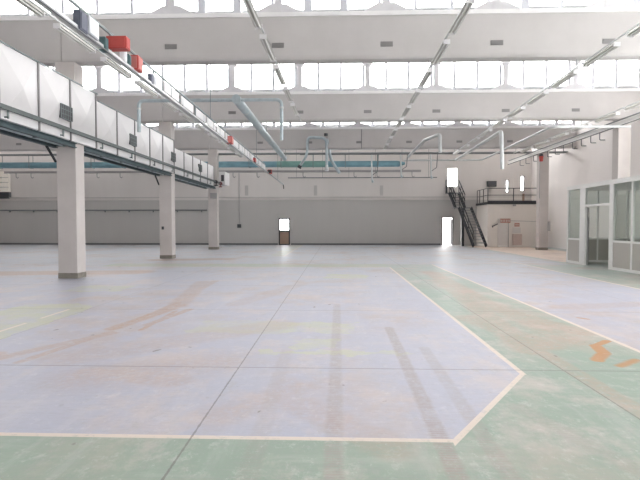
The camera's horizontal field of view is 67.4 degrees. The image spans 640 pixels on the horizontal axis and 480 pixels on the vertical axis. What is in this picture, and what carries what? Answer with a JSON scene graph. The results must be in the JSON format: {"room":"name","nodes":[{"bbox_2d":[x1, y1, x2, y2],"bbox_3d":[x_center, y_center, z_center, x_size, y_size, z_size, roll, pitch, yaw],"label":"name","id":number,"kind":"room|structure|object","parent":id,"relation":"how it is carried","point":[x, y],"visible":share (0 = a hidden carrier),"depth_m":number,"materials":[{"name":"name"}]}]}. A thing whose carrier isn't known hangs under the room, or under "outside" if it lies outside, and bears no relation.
{"room":"factory floor","nodes":[
{"label":"factory floor","id":0,"kind":"room"},
{"bbox_2d":[161,102,177,111],"bbox_3d":[-5.559,-4.981,17.702,0.170,0.160,1.574,0,2,2],"label":"strip light","id":1,"kind":"object","parent":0,"point":[167,104],"visible":0.62,"depth_m":17.78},
{"bbox_2d":[0,155,404,168],"bbox_3d":[-9.896,-5.202,31.794,30.892,0.881,0.460,0,2,2],"label":"pipe","id":2,"kind":"object","parent":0,"point":[222,164],"visible":0.61,"depth_m":31.46,"materials":[{"name":"metal"}]},
{"bbox_2d":[0,149,531,244],"bbox_3d":[-4.661,-3.263,37.209,41.400,7.290,0.360,0,2,2],"label":"wall","id":3,"kind":"structure","parent":0,"point":[343,210],"depth_m":37.01,"materials":[{"name":"paint"}]},
{"bbox_2d":[0,171,10,198],"bbox_3d":[-24.813,-4.297,37.577,1.070,2.104,0.300,0,2,2],"label":"box","id":4,"kind":"object","parent":3,"relation":"attached to","point":[5,186],"visible":0.95,"depth_m":37.47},
{"bbox_2d":[0,192,10,198],"bbox_3d":[-24.813,-3.499,37.603,1.070,0.506,0.300,0,2,2],"label":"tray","id":5,"kind":"object","parent":4,"relation":"on","point":[3,195],"depth_m":37.45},
{"bbox_2d":[0,210,206,211],"bbox_3d":[-17.002,-2.264,37.435,16.519,0.205,0.135,0,2,2],"label":"pipe","id":6,"kind":"object","parent":3,"relation":"attached to","point":[0,210],"visible":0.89,"depth_m":37.36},
{"bbox_2d":[4,170,420,177],"bbox_3d":[-8.252,-4.964,36.527,31.464,0.583,1.250,0,2,2],"label":"pipe","id":7,"kind":"object","parent":3,"relation":"attached to","point":[227,171],"visible":0.81,"depth_m":35.80,"materials":[{"name":"metal"}]},
{"bbox_2d":[0,149,430,151],"bbox_3d":[-4.661,-7.836,37.062,41.400,1.860,0.075,0,2,2],"label":"window","id":8,"kind":"structure","parent":3,"relation":"in","point":[380,149],"depth_m":37.20,"materials":[{"name":"glass"}]},
{"bbox_2d":[0,243,439,244],"bbox_3d":[-8.073,0.311,37.279,34.583,0.140,0.020,0,2,2],"label":"baseboard","id":9,"kind":"structure","parent":3,"relation":"attached to","point":[0,243],"depth_m":37.21,"materials":[{"name":"paint"}]},
{"bbox_2d":[279,218,289,244],"bbox_3d":[-2.752,-0.650,37.126,0.864,2.071,0.170,0,2,2],"label":"door","id":10,"kind":"structure","parent":3,"relation":"in","point":[284,235],"depth_m":37.12,"materials":[{"name":"brown wood"}]},
{"bbox_2d":[441,217,452,244],"bbox_3d":[9.744,-0.692,37.087,0.881,2.157,0.927,0,2,2],"label":"door","id":11,"kind":"structure","parent":3,"relation":"in","point":[449,222],"depth_m":36.91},
{"bbox_2d":[447,168,457,192],"bbox_3d":[10.069,-4.547,36.586,0.832,1.900,0.140,0,2,2],"label":"door","id":12,"kind":"structure","parent":3,"relation":"in","point":[454,187],"depth_m":36.53,"materials":[{"name":"white metal"}]},
{"bbox_2d":[487,181,496,186],"bbox_3d":[12.988,-4.239,36.309,0.646,0.422,0.320,0,2,2],"label":"loudspeaker","id":13,"kind":"object","parent":3,"relation":"attached to","point":[489,183],"visible":1,"depth_m":36.16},
{"bbox_2d":[0,5,637,127],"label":"window","id":14,"kind":"structure","parent":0,"point":[467,123],"depth_m":22.30,"materials":[{"name":"glass"}]},
{"bbox_2d":[0,125,208,150],"bbox_3d":[-16.287,-7.150,30.777,18.580,2.820,0.430,0,2,2],"label":"roof beam","id":15,"kind":"structure","parent":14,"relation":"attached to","point":[185,139],"depth_m":30.38,"materials":[{"name":"concrete"}]},
{"bbox_2d":[92,66,162,123],"bbox_3d":[-16.558,-6.884,22.636,18.580,2.820,0.430,0,2,2],"label":"roof beam","id":16,"kind":"structure","parent":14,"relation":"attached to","point":[126,103],"depth_m":22.21,"materials":[{"name":"concrete"}]},
{"bbox_2d":[118,65,163,92],"bbox_3d":[-8.683,-7.542,22.410,3.105,1.490,0.075,0,2,2],"label":"window","id":17,"kind":"structure","parent":16,"relation":"attached to","point":[162,66],"depth_m":22.39,"materials":[{"name":"metal"}]},
{"bbox_2d":[288,150,436,177],"bbox_3d":[3.009,-5.923,34.244,10.619,3.000,0.070,0,2,2],"label":"pipe","id":18,"kind":"object","parent":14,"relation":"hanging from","point":[322,150],"visible":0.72,"depth_m":34.25,"materials":[{"name":"metal"}]},
{"bbox_2d":[0,245,639,479],"bbox_3d":[-5.458,1.312,13.414,42.000,0.300,48.350,0,2,2],"label":"floor","id":19,"kind":"structure","parent":0,"point":[228,362],"depth_m":5.48,"materials":[{"name":"concrete"}]},
{"bbox_2d":[55,62,85,277],"bbox_3d":[-7.445,-2.035,14.337,0.588,6.330,0.488,0,2,2],"label":"column","id":20,"kind":"structure","parent":19,"relation":"on","point":[70,161],"depth_m":14.16,"materials":[{"name":"paint"}]},
{"bbox_2d":[0,119,76,161],"bbox_3d":[-7.623,-2.396,9.130,0.690,0.569,9.888,0,2,2],"label":"steel beam","id":21,"kind":"structure","parent":20,"relation":"attached to","point":[6,128],"depth_m":12.49,"materials":[{"name":"metal"}]},
{"bbox_2d":[0,40,228,185],"bbox_3d":[-7.130,-3.833,18.595,1.142,1.739,27.475,0,2,2],"label":"air duct","id":22,"kind":"object","parent":21,"relation":"on","point":[26,85],"visible":0.92,"depth_m":13.80,"materials":[{"name":"metal"}]},
{"bbox_2d":[59,103,72,121],"bbox_3d":[-6.995,-3.492,13.163,0.125,0.392,0.576,0,2,2],"label":"vent grille","id":23,"kind":"object","parent":22,"relation":"attached to","point":[65,111],"depth_m":13.13,"materials":[{"name":"metal"}]},
{"bbox_2d":[0,103,221,186],"bbox_3d":[-6.774,-3.135,18.343,0.229,0.350,26.400,0,2,2],"label":"conduit pipe","id":24,"kind":"object","parent":22,"relation":"attached to","point":[2,106],"visible":1,"depth_m":14.16,"materials":[{"name":"metal"}]},
{"bbox_2d":[129,133,136,146],"bbox_3d":[-6.850,-3.634,17.493,0.125,0.392,0.576,0,2,2],"label":"vent grille","id":25,"kind":"object","parent":22,"relation":"attached to","point":[132,138],"depth_m":17.46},
{"bbox_2d":[171,152,175,161],"bbox_3d":[-6.706,-3.776,21.824,0.125,0.392,0.576,0,2,2],"label":"vent grille","id":26,"kind":"object","parent":22,"relation":"attached to","point":[173,155],"depth_m":21.78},
{"bbox_2d":[84,146,171,184],"bbox_3d":[-7.313,-2.700,18.415,0.690,0.569,7.696,0,2,2],"label":"steel beam","id":27,"kind":"structure","parent":20,"relation":"attached to","point":[89,152],"depth_m":17.62,"materials":[{"name":"metal"}]},
{"bbox_2d":[159,122,175,258],"bbox_3d":[-7.172,-2.303,22.528,0.588,6.330,0.488,0,2,2],"label":"column","id":28,"kind":"structure","parent":19,"relation":"on","point":[167,183],"depth_m":22.34,"materials":[{"name":"paint"}]},
{"bbox_2d":[175,174,215,188],"bbox_3d":[-7.041,-3.176,26.575,0.690,0.150,7.646,0,2,2],"label":"steel beam","id":29,"kind":"structure","parent":28,"relation":"attached to","point":[178,178],"depth_m":26.26,"materials":[{"name":"metal"}]},
{"bbox_2d":[208,149,218,248],"bbox_3d":[-6.795,-2.569,30.666,0.578,6.330,0.488,0,2,2],"label":"column","id":30,"kind":"structure","parent":19,"relation":"on","point":[213,154],"depth_m":30.47,"materials":[{"name":"paint"}]},
{"bbox_2d":[210,193,216,198],"bbox_3d":[-6.735,-2.802,30.358,0.413,0.348,0.115,0,2,2],"label":"electrical box","id":31,"kind":"object","parent":30,"relation":"attached to","point":[212,195],"visible":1,"depth_m":30.31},
{"bbox_2d":[445,180,486,246],"bbox_3d":[10.514,-2.012,34.792,1.365,4.946,3.925,0,2,-12],"label":"staircase","id":32,"kind":"structure","parent":19,"relation":"on","point":[461,209],"depth_m":34.74,"materials":[{"name":"black metal"}]},
{"bbox_2d":[476,202,535,246],"bbox_3d":[13.885,-1.135,35.076,4.173,3.176,2.795,0,2,2],"label":"mezzanine room","id":33,"kind":"object","parent":19,"relation":"on","point":[488,213],"visible":0.8,"depth_m":33.75,"materials":[{"name":"paint"}]},
{"bbox_2d":[497,218,508,246],"bbox_3d":[12.887,-0.510,33.824,0.773,2.008,0.135,0,2,2],"label":"door","id":34,"kind":"structure","parent":33,"relation":"attached to","point":[503,228],"depth_m":33.82,"materials":[{"name":"white metal"}]},
{"bbox_2d":[477,188,535,202],"bbox_3d":[13.742,-3.141,34.933,3.863,1.102,2.600,0,2,2],"label":"railing","id":35,"kind":"object","parent":33,"relation":"on","point":[485,188],"visible":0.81,"depth_m":33.68,"materials":[{"name":"black metal"}]},
{"bbox_2d":[512,228,520,232],"bbox_3d":[13.818,-0.685,33.744,0.560,0.386,0.020,0,2,2],"label":"notice board","id":36,"kind":"object","parent":33,"relation":"attached to","point":[514,230],"visible":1,"depth_m":33.73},
{"bbox_2d":[512,234,521,244],"bbox_3d":[13.845,-0.033,33.707,0.635,0.774,0.135,0,2,2],"label":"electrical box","id":37,"kind":"object","parent":33,"relation":"attached to","point":[516,238],"visible":1,"depth_m":33.64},
{"bbox_2d":[535,148,548,249],"bbox_3d":[13.887,-2.546,29.977,0.568,6.330,0.488,0,2,2],"label":"column","id":38,"kind":"structure","parent":19,"relation":"on","point":[543,167],"depth_m":29.77,"materials":[{"name":"paint"}]},
{"bbox_2d":[209,121,576,149],"bbox_3d":[4.412,-7.127,30.088,22.800,2.820,0.430,0,2,2],"label":"roof beam","id":39,"kind":"structure","parent":38,"relation":"on","point":[408,135],"depth_m":29.93,"materials":[{"name":"concrete"}]},
{"bbox_2d":[297,133,339,173],"bbox_3d":[0.032,-5.433,30.188,2.852,2.383,1.094,0,2,-12],"label":"duct","id":40,"kind":"object","parent":39,"relation":"attached to","point":[327,151],"visible":1,"depth_m":29.81,"materials":[{"name":"metal"}]},
{"bbox_2d":[521,121,574,125],"bbox_3d":[13.783,-7.784,29.812,4.050,1.490,0.075,0,2,2],"label":"window","id":41,"kind":"structure","parent":39,"relation":"attached to","point":[522,122],"depth_m":29.79,"materials":[{"name":"metal"}]},
{"bbox_2d":[539,154,542,197],"bbox_3d":[13.579,-3.928,29.532,0.273,2.722,0.340,0,2,2],"label":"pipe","id":42,"kind":"object","parent":38,"relation":"attached to","point":[540,155],"visible":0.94,"depth_m":29.53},
{"bbox_2d":[566,175,639,273],"bbox_3d":[12.131,-0.511,16.033,3.780,3.172,8.312,0,2,2],"label":"cabin","id":43,"kind":"object","parent":19,"relation":"on","point":[621,254],"visible":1,"depth_m":18.75,"materials":[{"name":"white metal"}]},
{"bbox_2d":[612,119,630,237],"bbox_3d":[13.676,-2.280,21.834,0.568,6.330,0.488,0,2,2],"label":"column","id":44,"kind":"structure","parent":19,"relation":"on","point":[621,143],"depth_m":21.61,"materials":[{"name":"paint"}]},
{"bbox_2d":[163,61,639,123],"bbox_3d":[4.140,-6.861,21.947,22.800,2.820,0.430,0,2,2],"label":"roof beam","id":45,"kind":"structure","parent":44,"relation":"on","point":[575,101],"depth_m":21.78,"materials":[{"name":"concrete"}]},
{"bbox_2d":[28,0,283,188],"bbox_3d":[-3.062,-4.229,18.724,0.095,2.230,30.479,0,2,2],"label":"rail","id":46,"kind":"object","parent":45,"relation":"hanging from","point":[171,94],"visible":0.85,"depth_m":10.69,"materials":[{"name":"metal"}]},
{"bbox_2d":[15,0,44,16],"bbox_3d":[-5.841,-4.704,9.231,0.170,0.160,1.574,0,2,2],"label":"strip light","id":47,"kind":"object","parent":46,"relation":"hanging from","point":[30,6],"visible":1,"depth_m":9.66,"materials":[{"name":"plastic"}]},
{"bbox_2d":[53,23,95,52],"bbox_3d":[-5.770,-4.774,11.348,0.170,0.160,1.574,0,2,2],"label":"strip light","id":48,"kind":"object","parent":46,"relation":"hanging from","point":[58,26],"visible":1,"depth_m":11.20,"materials":[{"name":"plastic"}]},
{"bbox_2d":[73,9,87,34],"bbox_3d":[-3.449,-3.140,6.916,0.114,0.275,0.212,0,2,2],"label":"junction box","id":49,"kind":"object","parent":46,"relation":"attached to","point":[80,18],"visible":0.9,"depth_m":6.84,"materials":[{"name":"plastic"}]},
{"bbox_2d":[86,14,98,40],"bbox_3d":[-3.435,-3.175,7.180,0.125,0.269,0.312,0,2,2],"label":"junction box","id":50,"kind":"object","parent":46,"relation":"on","point":[93,25],"visible":0.64,"depth_m":7.15,"materials":[{"name":"metal"}]},
{"bbox_2d":[99,36,108,52],"bbox_3d":[-3.432,-3.105,7.625,0.103,0.211,0.132,0,2,2],"label":"junction box","id":51,"kind":"object","parent":46,"relation":"attached to","point":[102,39],"visible":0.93,"depth_m":7.59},
{"bbox_2d":[100,57,131,78],"bbox_3d":[-5.700,-4.843,13.466,0.170,0.160,1.574,0,2,2],"label":"strip light","id":52,"kind":"object","parent":46,"relation":"hanging from","point":[105,60],"visible":1,"depth_m":13.35,"materials":[{"name":"plastic"}]},
{"bbox_2d":[106,36,129,51],"bbox_3d":[-3.307,-3.219,7.871,0.337,0.196,0.172,0,2,2],"label":"junction box","id":53,"kind":"object","parent":46,"relation":"attached to","point":[116,43],"visible":0.88,"depth_m":7.79,"materials":[{"name":"plastic"}]},
{"bbox_2d":[120,52,126,62],"bbox_3d":[-3.412,-3.191,8.332,0.095,0.197,0.112,0,2,2],"label":"junction box","id":54,"kind":"object","parent":46,"relation":"on","point":[123,55],"visible":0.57,"depth_m":8.29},
{"bbox_2d":[131,55,142,72],"bbox_3d":[-3.365,-3.230,8.805,0.157,0.252,0.232,0,2,2],"label":"junction box","id":55,"kind":"object","parent":46,"relation":"attached to","point":[136,60],"visible":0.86,"depth_m":8.70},
{"bbox_2d":[134,81,157,97],"bbox_3d":[-5.629,-4.912,15.584,0.170,0.160,1.574,0,2,2],"label":"strip light","id":56,"kind":"object","parent":46,"relation":"hanging from","point":[138,83],"visible":1,"depth_m":15.48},
{"bbox_2d":[148,73,153,84],"bbox_3d":[-3.379,-3.205,9.584,0.078,0.217,0.152,0,2,2],"label":"junction box","id":57,"kind":"object","parent":46,"relation":"attached to","point":[150,75],"visible":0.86,"depth_m":9.54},
{"bbox_2d":[179,113,194,123],"bbox_3d":[-5.488,-5.051,19.819,0.170,0.160,1.574,0,2,2],"label":"strip light","id":58,"kind":"object","parent":46,"relation":"hanging from","point":[183,115],"visible":1,"depth_m":19.69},
{"bbox_2d":[195,124,207,132],"bbox_3d":[-5.417,-5.120,21.937,0.170,0.160,1.574,0,2,2],"label":"strip light","id":59,"kind":"object","parent":46,"relation":"hanging from","point":[204,130],"visible":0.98,"depth_m":21.88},
{"bbox_2d":[227,136,233,143],"bbox_3d":[-3.091,-3.420,16.456,0.197,0.238,0.312,0,2,2],"label":"junction box","id":60,"kind":"object","parent":46,"relation":"attached to","point":[230,138],"visible":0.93,"depth_m":16.31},
{"bbox_2d":[183,65,229,91],"bbox_3d":[-5.580,-7.538,22.306,3.105,1.490,0.075,0,2,2],"label":"window","id":61,"kind":"structure","parent":45,"relation":"attached to","point":[184,66],"depth_m":22.27,"materials":[{"name":"metal"}]},
{"bbox_2d":[136,94,286,160],"bbox_3d":[-3.566,-4.602,23.919,5.130,1.825,14.951,0,2,2],"label":"duct","id":62,"kind":"object","parent":45,"relation":"hanging from","point":[236,99],"visible":1,"depth_m":16.63,"materials":[{"name":"metal"}]},
{"bbox_2d":[250,64,296,91],"bbox_3d":[-2.477,-7.535,22.203,3.105,1.490,0.075,0,2,2],"label":"window","id":63,"kind":"structure","parent":45,"relation":"attached to","point":[251,65],"depth_m":22.17,"materials":[{"name":"metal"}]},
{"bbox_2d":[317,63,364,90],"bbox_3d":[0.626,-7.532,22.100,3.105,1.490,0.075,0,2,2],"label":"window","id":64,"kind":"structure","parent":45,"relation":"attached to","point":[318,65],"depth_m":22.06,"materials":[{"name":"metal"}]},
{"bbox_2d":[385,62,432,90],"bbox_3d":[3.730,-7.528,21.996,3.105,1.490,0.075,0,2,2],"label":"window","id":65,"kind":"structure","parent":45,"relation":"attached to","point":[408,64],"depth_m":21.96,"materials":[{"name":"metal"}]},
{"bbox_2d":[453,62,501,89],"bbox_3d":[6.833,-7.525,21.893,3.105,1.490,0.075,0,2,2],"label":"window","id":66,"kind":"structure","parent":45,"relation":"attached to","point":[454,63],"depth_m":21.85,"materials":[{"name":"metal"}]},
{"bbox_2d":[521,61,570,88],"bbox_3d":[9.936,-7.521,21.790,3.105,1.490,0.075,0,2,2],"label":"window","id":67,"kind":"structure","parent":45,"relation":"attached to","point":[523,62],"depth_m":21.75,"materials":[{"name":"glass"}]},
{"bbox_2d":[453,22,639,153],"bbox_3d":[7.628,-5.197,17.996,0.040,0.252,25.013,0,2,4],"label":"rail","id":68,"kind":"object","parent":45,"relation":"attached to","point":[633,27],"visible":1,"depth_m":14.36,"materials":[{"name":"metal"}]},
{"bbox_2d":[492,119,506,128],"bbox_3d":[7.817,-5.086,20.896,0.170,0.160,1.574,0,2,4],"label":"strip light","id":69,"kind":"object","parent":68,"relation":"hanging from","point":[503,120],"visible":1,"depth_m":20.85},
{"bbox_2d":[508,106,525,117],"bbox_3d":[7.678,-5.017,18.781,0.170,0.160,1.574,0,2,4],"label":"strip light","id":70,"kind":"object","parent":68,"relation":"hanging from","point":[521,108],"visible":1,"depth_m":18.59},
{"bbox_2d":[527,90,548,104],"bbox_3d":[7.540,-4.947,16.665,0.170,0.160,1.574,0,2,4],"label":"strip light","id":71,"kind":"object","parent":68,"relation":"hanging from","point":[545,92],"visible":1,"depth_m":16.50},
{"bbox_2d":[551,70,578,88],"bbox_3d":[7.402,-4.878,14.550,0.170,0.160,1.574,0,2,4],"label":"strip light","id":72,"kind":"object","parent":68,"relation":"hanging from","point":[573,73],"visible":1,"depth_m":14.42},
{"bbox_2d":[583,42,620,66],"bbox_3d":[7.263,-4.809,12.435,0.170,0.160,1.574,0,2,4],"label":"strip light","id":73,"kind":"object","parent":68,"relation":"hanging from","point":[614,45],"visible":1,"depth_m":12.27,"materials":[{"name":"plastic"}]},
{"bbox_2d":[627,25,639,37],"bbox_3d":[7.125,-4.740,10.319,0.170,0.160,1.574,0,2,4],"label":"strip light","id":74,"kind":"object","parent":68,"relation":"hanging from","point":[635,31],"visible":1,"depth_m":10.90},
{"bbox_2d":[514,101,639,152],"bbox_3d":[11.851,-5.314,21.555,0.040,0.252,17.601,0,2,2],"label":"rail","id":75,"kind":"object","parent":45,"relation":"attached to","point":[637,101],"visible":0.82,"depth_m":21.08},
{"bbox_2d":[535,140,549,146],"bbox_3d":[12.045,-5.254,26.036,0.170,0.160,1.574,0,2,2],"label":"strip light","id":76,"kind":"object","parent":75,"relation":"hanging from","point":[546,141],"visible":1,"depth_m":25.92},
{"bbox_2d":[551,132,568,139],"bbox_3d":[11.953,-5.185,23.919,0.170,0.160,1.574,0,2,2],"label":"strip light","id":77,"kind":"object","parent":75,"relation":"hanging from","point":[564,133],"visible":1,"depth_m":23.69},
{"bbox_2d":[571,123,591,131],"bbox_3d":[11.861,-5.115,21.802,0.170,0.160,1.574,0,2,2],"label":"strip light","id":78,"kind":"object","parent":75,"relation":"hanging from","point":[575,129],"visible":0.72,"depth_m":22.00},
{"bbox_2d":[595,112,619,122],"bbox_3d":[11.769,-5.046,19.685,0.170,0.160,1.574,0,2,2],"label":"strip light","id":79,"kind":"object","parent":75,"relation":"hanging from","point":[615,113],"visible":1,"depth_m":19.55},
{"bbox_2d":[624,102,639,110],"bbox_3d":[11.678,-4.977,17.568,0.170,0.160,1.574,0,2,2],"label":"strip light","id":80,"kind":"object","parent":75,"relation":"hanging from","point":[637,104],"visible":1,"depth_m":17.91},
{"bbox_2d":[591,60,639,88],"bbox_3d":[13.512,-7.518,21.671,4.050,1.490,0.075,0,2,2],"label":"window","id":81,"kind":"structure","parent":45,"relation":"attached to","point":[616,61],"depth_m":21.65,"materials":[{"name":"glass"}]},
{"bbox_2d":[404,125,630,160],"bbox_3d":[10.096,-5.044,26.251,4.506,0.155,13.029,-1,2,-24],"label":"pipe","id":82,"kind":"object","parent":44,"relation":"attached to","point":[566,126],"visible":1,"depth_m":22.18,"materials":[{"name":"metal"}]},
{"bbox_2d":[455,130,503,168],"bbox_3d":[8.421,-4.209,26.169,0.220,1.814,10.097,0,2,4],"label":"exhaust pipe","id":83,"kind":"object","parent":82,"relation":"attached to","point":[500,132],"visible":1,"depth_m":21.56,"materials":[{"name":"metal"}]},
{"bbox_2d":[531,63,639,248],"bbox_3d":[15.380,-3.562,12.535,0.300,9.500,48.300,0,2,2],"label":"wall","id":84,"kind":"structure","parent":0,"point":[592,162],"depth_m":28.27,"materials":[{"name":"paint"}]},
{"bbox_3d":[-5.557,-7.266,10.169,41.400,1.740,8.220,0,2,2],"label":"ceiling","id":85,"kind":"structure","parent":0,"visible":0},
{"bbox_2d":[0,15,61,66],"bbox_3d":[-16.831,-6.616,14.445,18.580,2.820,0.430,0,2,2],"label":"roof beam","id":86,"kind":"structure","parent":85,"relation":"attached to","point":[36,37],"depth_m":14.00,"materials":[{"name":"concrete"}]},
{"bbox_2d":[27,0,64,15],"bbox_3d":[-8.956,-7.274,14.219,3.105,1.490,0.075,0,2,2],"label":"window","id":87,"kind":"structure","parent":86,"relation":"attached to","point":[62,1],"depth_m":14.17,"materials":[{"name":"glass"}]},
{"bbox_2d":[61,0,639,65],"bbox_3d":[3.867,-6.593,13.756,22.800,2.820,0.430,0,2,2],"label":"roof beam","id":88,"kind":"structure","parent":85,"relation":"attached to","point":[387,31],"depth_m":13.69,"materials":[{"name":"concrete"}]},
{"bbox_2d":[96,0,166,14],"bbox_3d":[-5.853,-7.270,14.115,3.105,1.490,0.075,0,2,2],"label":"window","id":89,"kind":"structure","parent":88,"relation":"attached to","point":[97,1],"depth_m":14.11,"materials":[{"name":"glass"}]},
{"bbox_2d":[165,44,176,48],"bbox_3d":[-4.310,-5.587,13.871,0.350,0.140,0.030,0,2,2],"label":"vent grille","id":90,"kind":"object","parent":88,"relation":"attached to","point":[167,46],"depth_m":13.86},
{"bbox_2d":[198,0,273,12],"bbox_3d":[-2.750,-7.266,13.999,3.105,1.490,0.100,0,2,2],"label":"window","id":91,"kind":"structure","parent":88,"relation":"attached to","point":[201,3],"depth_m":13.96,"materials":[{"name":"glass"}]},
{"bbox_2d":[272,43,283,47],"bbox_3d":[-1.206,-5.583,13.768,0.350,0.140,0.030,0,2,2],"label":"vent grille","id":92,"kind":"object","parent":88,"relation":"attached to","point":[274,45],"depth_m":13.76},
{"bbox_2d":[261,28,301,122],"bbox_3d":[-1.228,-5.039,13.166,0.040,0.252,16.253,0,2,3],"label":"rail","id":93,"kind":"object","parent":88,"relation":"attached to","point":[262,30],"visible":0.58,"depth_m":13.75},
{"bbox_2d":[243,0,261,28],"bbox_3d":[-1.399,-4.725,9.853,0.170,0.160,1.574,0,2,3],"label":"strip light","id":94,"kind":"object","parent":93,"relation":"hanging from","point":[248,4],"visible":1,"depth_m":9.93,"materials":[{"name":"plastic"}]},
{"bbox_2d":[259,34,275,61],"bbox_3d":[-1.290,-4.794,11.969,0.170,0.160,1.574,0,2,3],"label":"strip light","id":95,"kind":"object","parent":93,"relation":"hanging from","point":[263,38],"visible":1,"depth_m":11.82,"materials":[{"name":"plastic"}]},
{"bbox_2d":[273,64,285,84],"bbox_3d":[-1.181,-4.863,14.086,0.170,0.160,1.574,0,2,3],"label":"strip light","id":96,"kind":"object","parent":93,"relation":"hanging from","point":[276,68],"visible":1,"depth_m":13.88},
{"bbox_2d":[283,86,292,101],"bbox_3d":[-1.073,-4.932,16.202,0.170,0.160,1.574,0,2,3],"label":"strip light","id":97,"kind":"object","parent":93,"relation":"hanging from","point":[285,88],"visible":1,"depth_m":16.00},
{"bbox_2d":[290,103,298,115],"bbox_3d":[-0.964,-5.002,18.319,0.170,0.160,1.574,0,2,3],"label":"strip light","id":98,"kind":"object","parent":93,"relation":"hanging from","point":[292,105],"visible":1,"depth_m":18.11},
{"bbox_2d":[304,0,380,11],"bbox_3d":[0.353,-7.263,13.896,3.105,1.490,0.100,0,2,2],"label":"window","id":99,"kind":"structure","parent":88,"relation":"attached to","point":[307,3],"depth_m":13.86,"materials":[{"name":"glass"}]},
{"bbox_2d":[380,41,392,46],"bbox_3d":[1.897,-5.580,13.664,0.350,0.140,0.030,0,2,2],"label":"vent grille","id":100,"kind":"object","parent":88,"relation":"attached to","point":[382,43],"depth_m":13.66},
{"bbox_2d":[385,1,465,144],"bbox_3d":[3.280,-5.168,17.091,0.040,0.252,23.501,0,2,2],"label":"rail","id":101,"kind":"object","parent":88,"relation":"attached to","point":[447,35],"visible":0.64,"depth_m":13.19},
{"bbox_2d":[402,105,410,116],"bbox_3d":[3.346,-5.012,18.625,0.170,0.160,1.574,0,2,2],"label":"strip light","id":102,"kind":"object","parent":101,"relation":"hanging from","point":[408,107],"visible":1,"depth_m":18.41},
{"bbox_2d":[409,89,420,103],"bbox_3d":[3.254,-4.942,16.508,0.170,0.160,1.574,0,2,2],"label":"strip light","id":103,"kind":"object","parent":101,"relation":"hanging from","point":[417,91],"visible":1,"depth_m":16.32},
{"bbox_2d":[419,68,432,87],"bbox_3d":[3.162,-4.873,14.391,0.170,0.160,1.574,0,2,2],"label":"strip light","id":104,"kind":"object","parent":101,"relation":"hanging from","point":[428,73],"visible":1,"depth_m":14.19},
{"bbox_2d":[431,39,449,65],"bbox_3d":[3.071,-4.804,12.274,0.170,0.160,1.574,0,2,2],"label":"strip light","id":105,"kind":"object","parent":101,"relation":"hanging from","point":[446,42],"visible":1,"depth_m":12.11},
{"bbox_2d":[449,0,474,34],"bbox_3d":[2.979,-4.735,10.157,0.170,0.160,1.574,0,2,2],"label":"strip light","id":106,"kind":"object","parent":101,"relation":"hanging from","point":[468,4],"visible":1,"depth_m":10.04,"materials":[{"name":"plastic"}]},
{"bbox_2d":[414,0,489,9],"bbox_3d":[3.457,-7.260,13.805,3.105,1.490,0.075,0,2,2],"label":"window","id":107,"kind":"structure","parent":88,"relation":"attached to","point":[415,1],"depth_m":13.79,"materials":[{"name":"glass"}]},
{"bbox_2d":[491,40,502,44],"bbox_3d":[5.000,-5.576,13.561,0.350,0.140,0.030,0,2,2],"label":"vent grille","id":108,"kind":"object","parent":88,"relation":"attached to","point":[493,42],"depth_m":13.55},
{"bbox_2d":[520,0,597,7],"bbox_3d":[6.560,-7.256,13.689,3.105,1.490,0.100,0,2,2],"label":"window","id":109,"kind":"structure","parent":88,"relation":"attached to","point":[523,3],"depth_m":13.68,"materials":[{"name":"glass"}]},
{"bbox_2d":[603,39,615,43],"bbox_3d":[8.103,-5.573,13.458,0.350,0.140,0.030,0,2,2],"label":"vent grille","id":110,"kind":"object","parent":88,"relation":"attached to","point":[605,41],"depth_m":13.44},
{"bbox_2d":[631,0,639,6],"bbox_3d":[9.663,-7.253,13.586,3.105,1.490,0.100,0,2,2],"label":"window","id":111,"kind":"structure","parent":88,"relation":"attached to","point":[634,3],"depth_m":13.58,"materials":[{"name":"glass"}]},
{"bbox_3d":[-26.297,-3.607,13.923,0.300,9.500,48.300,0,2,2],"label":"wall","id":112,"kind":"structure","parent":0,"visible":0},
{"bbox_2d":[0,151,566,155],"bbox_3d":[-4.845,-5.666,31.611,41.380,0.060,0.520,0,2,2],"label":"support rail","id":113,"kind":"object","parent":112,"relation":"attached to","point":[550,152],"visible":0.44,"depth_m":31.65,"materials":[{"name":"metal"}]},
{"bbox_2d":[300,152,515,154],"bbox_3d":[5.612,-5.576,30.895,13.826,0.150,0.150,0,2,2],"label":"pipe","id":114,"kind":"object","parent":113,"relation":"attached to","point":[345,153],"visible":0.95,"depth_m":30.88,"materials":[{"name":"metal"}]},
{"bbox_2d":[371,155,378,182],"bbox_3d":[3.534,-4.606,30.996,0.517,1.828,0.170,0,2,2],"label":"hose","id":115,"kind":"object","parent":114,"relation":"hanging from","point":[372,174],"visible":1,"depth_m":30.97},
{"bbox_2d":[400,154,407,177],"bbox_3d":[5.395,-4.762,30.928,0.518,1.513,0.170,0,2,2],"label":"hose","id":116,"kind":"object","parent":114,"relation":"hanging from","point":[401,169],"visible":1,"depth_m":30.90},
{"bbox_2d":[407,133,441,157],"bbox_3d":[5.641,-4.967,27.477,0.584,0.993,7.407,0,2,-2],"label":"exhaust pipe","id":117,"kind":"object","parent":114,"relation":"hanging from","point":[438,135],"visible":1,"depth_m":24.34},
{"bbox_2d":[430,154,437,178],"bbox_3d":[7.316,-4.725,30.866,0.518,1.584,0.170,0,2,2],"label":"hose","id":118,"kind":"object","parent":114,"relation":"hanging from","point":[431,170],"visible":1,"depth_m":30.84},
{"bbox_2d":[507,112,639,165],"bbox_3d":[13.253,-5.020,23.020,0.392,0.632,23.200,0,2,2],"label":"rail","id":119,"kind":"object","parent":113,"relation":"attached to","point":[635,117],"visible":0.98,"depth_m":24.78,"materials":[{"name":"white metal"}]},
{"label":"outside","id":120,"kind":"structure","parent":0,"visible":0},
{"bbox_2d":[442,233,449,244],"bbox_3d":[2.120,-0.232,63.671,120.000,0.300,52.640,0,2,2],"label":"ground","id":121,"kind":"structure","parent":120,"point":[444,234],"depth_m":53.71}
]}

